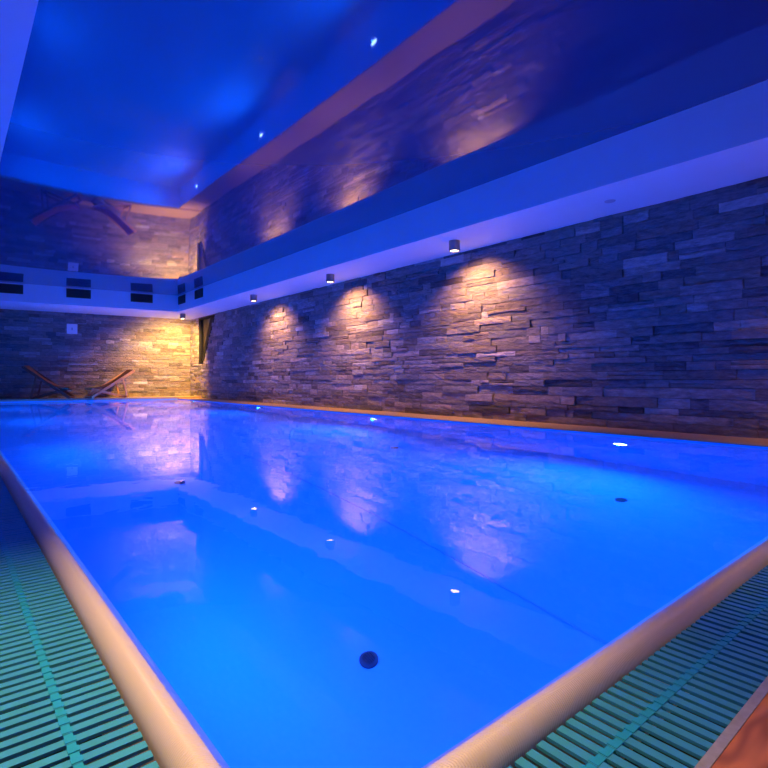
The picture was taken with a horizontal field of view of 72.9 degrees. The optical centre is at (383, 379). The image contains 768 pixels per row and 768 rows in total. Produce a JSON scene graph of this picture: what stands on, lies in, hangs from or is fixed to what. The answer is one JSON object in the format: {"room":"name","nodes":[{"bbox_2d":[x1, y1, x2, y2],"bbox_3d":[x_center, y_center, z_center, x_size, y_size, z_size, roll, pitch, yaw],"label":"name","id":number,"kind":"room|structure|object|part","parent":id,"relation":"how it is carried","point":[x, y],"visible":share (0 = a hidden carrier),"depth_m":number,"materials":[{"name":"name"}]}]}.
{"room":"spa","nodes":[
{"label":"spa","id":0,"kind":"room"},
{"bbox_2d":[0,309,190,398],"bbox_3d":[-9.295,-0.861,14.261,8.224,2.932,0.070,0,0,-31],"label":"wall","id":1,"kind":"structure","parent":0,"point":[103,347],"depth_m":14.86,"materials":[{"name":"beige stone"}]},
{"bbox_2d":[67,324,76,333],"bbox_3d":[-8.739,-1.430,14.578,0.258,0.279,0.066,0,0,-31],"label":"wall plate","id":2,"kind":"object","parent":1,"relation":"attached to","point":[71,328],"visible":1,"depth_m":14.55,"materials":[{"name":"white plastic"}]},
{"bbox_2d":[0,282,177,317],"bbox_3d":[-9.424,-2.145,13.666,7.159,0.528,2.659,0,0,-31],"label":"trim","id":3,"kind":"structure","parent":1,"relation":"attached to","point":[34,297],"depth_m":13.50,"materials":[{"name":"white paint"}]},
{"bbox_2d":[0,283,22,293],"bbox_3d":[-8.936,-2.181,12.418,0.534,0.220,0.018,0,0,-30],"label":"air vent","id":4,"kind":"object","parent":3,"relation":"attached to","point":[4,288],"visible":1,"depth_m":12.44,"materials":[{"name":"black metal"}]},
{"bbox_2d":[66,288,90,298],"bbox_3d":[-7.708,-2.181,13.136,0.534,0.220,0.018,0,0,-30],"label":"air vent","id":5,"kind":"object","parent":3,"relation":"attached to","point":[73,293],"visible":1,"depth_m":13.13,"materials":[{"name":"black metal"}]},
{"bbox_2d":[131,293,152,302],"bbox_3d":[-6.455,-2.181,13.868,0.534,0.220,0.018,0,0,-30],"label":"air vent","id":6,"kind":"object","parent":3,"relation":"attached to","point":[145,298],"visible":1,"depth_m":13.87,"materials":[{"name":"black metal"}]},
{"bbox_2d":[180,314,185,318],"bbox_3d":[-5.723,-1.812,14.794,0.148,0.138,0.148,0,0,-40],"label":"recessed light","id":7,"kind":"object","parent":3,"relation":"attached to","point":[182,316],"visible":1,"depth_m":14.73,"materials":[{"name":"grey metal"}]},
{"bbox_2d":[0,396,200,401],"bbox_3d":[-9.037,0.688,13.932,7.788,0.385,0.939,0,0,-31],"label":"floor","id":8,"kind":"structure","parent":0,"point":[146,397],"depth_m":14.16,"materials":[{"name":"brown wood"}]},
{"bbox_2d":[22,365,74,398],"bbox_3d":[-8.937,0.062,13.885,1.106,0.889,0.580,0,0,-18],"label":"deck chair","id":9,"kind":"object","parent":8,"relation":"on","point":[36,374],"visible":0.98,"depth_m":13.75,"materials":[{"name":"brown wood"}]},
{"bbox_3d":[-8.788,0.347,13.715,0.873,0.313,0.030,0,0,-18],"label":"seat rail","id":10,"kind":"part","parent":9,"relation":"part of","materials":[{"name":"brown wood"}]},
{"bbox_2d":[84,369,134,398],"bbox_3d":[-7.672,0.102,14.573,0.580,0.808,1.152,0,0,42],"label":"deck chair","id":11,"kind":"object","parent":8,"relation":"on","point":[126,373],"visible":0.98,"depth_m":14.55,"materials":[{"name":"brown wood"}]},
{"bbox_3d":[-7.581,0.360,14.364,0.030,0.285,0.909,0,0,42],"label":"seat rail","id":12,"kind":"part","parent":11,"relation":"part of","materials":[{"name":"brown wood"}]},
{"bbox_2d":[0,0,767,295],"bbox_3d":[-2.983,-2.296,7.617,4.524,0.060,15.289,0,0,-40],"label":"ceiling","id":13,"kind":"structure","parent":0,"point":[166,147],"depth_m":4.37,"materials":[{"name":"blue"}]},
{"bbox_2d":[182,398,767,767],"bbox_3d":[-3.552,0.712,7.428,7.618,0.337,20.350,0,0,-40],"label":"floor","id":14,"kind":"structure","parent":0,"point":[762,442],"depth_m":4.83,"materials":[{"name":"brown wood"}]},
{"bbox_2d":[0,662,757,767],"bbox_3d":[-3.341,0.786,8.025,5.120,0.077,16.027,0,0,-40],"label":"gutter","id":15,"kind":"object","parent":14,"relation":"in","point":[70,662],"depth_m":1.08,"materials":[{"name":"plastic"}]},
{"bbox_2d":[0,476,158,767],"bbox_3d":[-5.259,0.590,6.505,0.195,0.018,15.725,0,0,-40],"label":"grate","id":16,"kind":"object","parent":15,"relation":"on","point":[41,631],"visible":1,"depth_m":1.01,"materials":[{"name":"teal plastic"}]},
{"bbox_2d":[26,399,767,447],"bbox_3d":[-3.302,1.416,8.203,4.830,1.732,15.705,0,0,-40],"label":"basin","id":17,"kind":"object","parent":14,"relation":"in","point":[139,399],"visible":0.12,"depth_m":6.17,"materials":[{"name":"beige stone"}]},
{"bbox_2d":[0,399,767,767],"bbox_3d":[-3.306,0.560,8.192,4.850,0.001,15.731,0,0,-40],"label":"pool water","id":18,"kind":"object","parent":17,"relation":"in","point":[307,588],"visible":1,"depth_m":1.75,"materials":[{"name":"blue liquid"}]},
{"bbox_2d":[0,454,767,767],"bbox_3d":[-3.310,0.674,8.155,4.902,0.248,15.788,0,0,-40],"label":"rim","id":19,"kind":"object","parent":17,"relation":"attached to","point":[173,742],"visible":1,"depth_m":1.00,"materials":[{"name":"beige stone"}]},
{"bbox_2d":[694,676,767,767],"bbox_3d":[-3.341,0.689,8.025,5.120,0.217,16.027,0,0,-40],"label":"stone edging","id":20,"kind":"object","parent":14,"relation":"on","point":[714,752],"depth_m":0.87,"materials":[{"name":"beige stone"}]},
{"bbox_2d":[508,565,767,767],"bbox_3d":[1.802,0.590,2.019,4.839,0.018,0.180,0,0,-40],"label":"grate","id":21,"kind":"object","parent":20,"relation":"attached to","point":[732,636],"visible":1,"depth_m":0.96,"materials":[{"name":"teal plastic"}]},
{"bbox_2d":[190,176,767,438],"bbox_3d":[-0.322,-0.861,9.417,0.069,2.932,19.250,0,0,-40],"label":"wall","id":22,"kind":"structure","parent":0,"point":[654,317],"depth_m":6.49,"materials":[{"name":"grey stone"}]},
{"bbox_2d":[199,315,214,362],"bbox_3d":[-5.161,-1.185,15.233,0.082,1.326,1.204,0,0,-40],"label":"window","id":23,"kind":"structure","parent":22,"relation":"in","point":[205,323],"depth_m":15.43,"materials":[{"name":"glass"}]},
{"bbox_3d":[-5.155,-1.185,15.238,0.001,1.325,1.204,0,0,-40],"label":"pane","id":24,"kind":"part","parent":23,"relation":"part of","materials":[{"name":"glass"}]},
{"bbox_2d":[159,80,767,319],"bbox_3d":[-0.616,-2.145,9.171,1.100,0.528,19.250,0,0,-40],"label":"soffit","id":25,"kind":"structure","parent":22,"relation":"attached to","point":[720,142],"depth_m":5.70,"materials":[{"name":"white paint"}]},
{"bbox_2d":[178,294,184,304],"bbox_3d":[-5.489,-2.181,14.115,0.018,0.220,0.534,0,0,-40],"label":"air vent","id":26,"kind":"object","parent":25,"relation":"attached to","point":[181,299],"visible":1,"depth_m":14.11,"materials":[{"name":"black metal"}]},
{"bbox_2d":[195,288,202,298],"bbox_3d":[-4.683,-2.181,13.154,0.018,0.220,0.534,0,0,-40],"label":"air vent","id":27,"kind":"object","parent":25,"relation":"attached to","point":[198,293],"visible":1,"depth_m":13.13,"materials":[{"name":"black metal"}]},
{"bbox_2d":[250,294,256,301],"bbox_3d":[-2.882,-1.812,11.506,0.148,0.138,0.148,0,0,-40],"label":"recessed light","id":28,"kind":"object","parent":25,"relation":"attached to","point":[253,297],"visible":1,"depth_m":11.44,"materials":[{"name":"grey metal"}]},
{"bbox_2d":[326,274,333,282],"bbox_3d":[-0.958,-1.812,9.279,0.148,0.138,0.148,0,0,-40],"label":"recessed light","id":29,"kind":"object","parent":25,"relation":"attached to","point":[329,277],"visible":1,"depth_m":9.22,"materials":[{"name":"grey metal"}]},
{"bbox_2d":[449,240,459,251],"bbox_3d":[0.953,-1.812,7.041,0.148,0.138,0.148,0,0,-40],"label":"recessed light","id":30,"kind":"object","parent":25,"relation":"attached to","point":[454,245],"visible":1,"depth_m":6.98,"materials":[{"name":"grey metal"}]},
{"bbox_2d":[604,199,615,202],"bbox_3d":[2.376,-1.876,5.471,0.110,0.010,0.110,0,0,-40],"label":"ceiling sensor","id":31,"kind":"object","parent":25,"relation":"attached to","point":[610,200],"visible":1,"depth_m":5.45,"materials":[{"name":"white plastic"}]},
{"bbox_3d":[-3.686,-2.453,7.675,7.728,0.077,20.900,0,0,-40],"label":"ceiling","id":32,"kind":"structure","parent":0,"visible":0},
{"bbox_2d":[0,0,38,159],"bbox_3d":[-4.896,-2.145,4.741,2.104,0.528,17.957,0,0,-40],"label":"trim","id":33,"kind":"structure","parent":32,"relation":"attached to","point":[16,16],"depth_m":2.94,"materials":[{"name":"white paint"}]}
]}

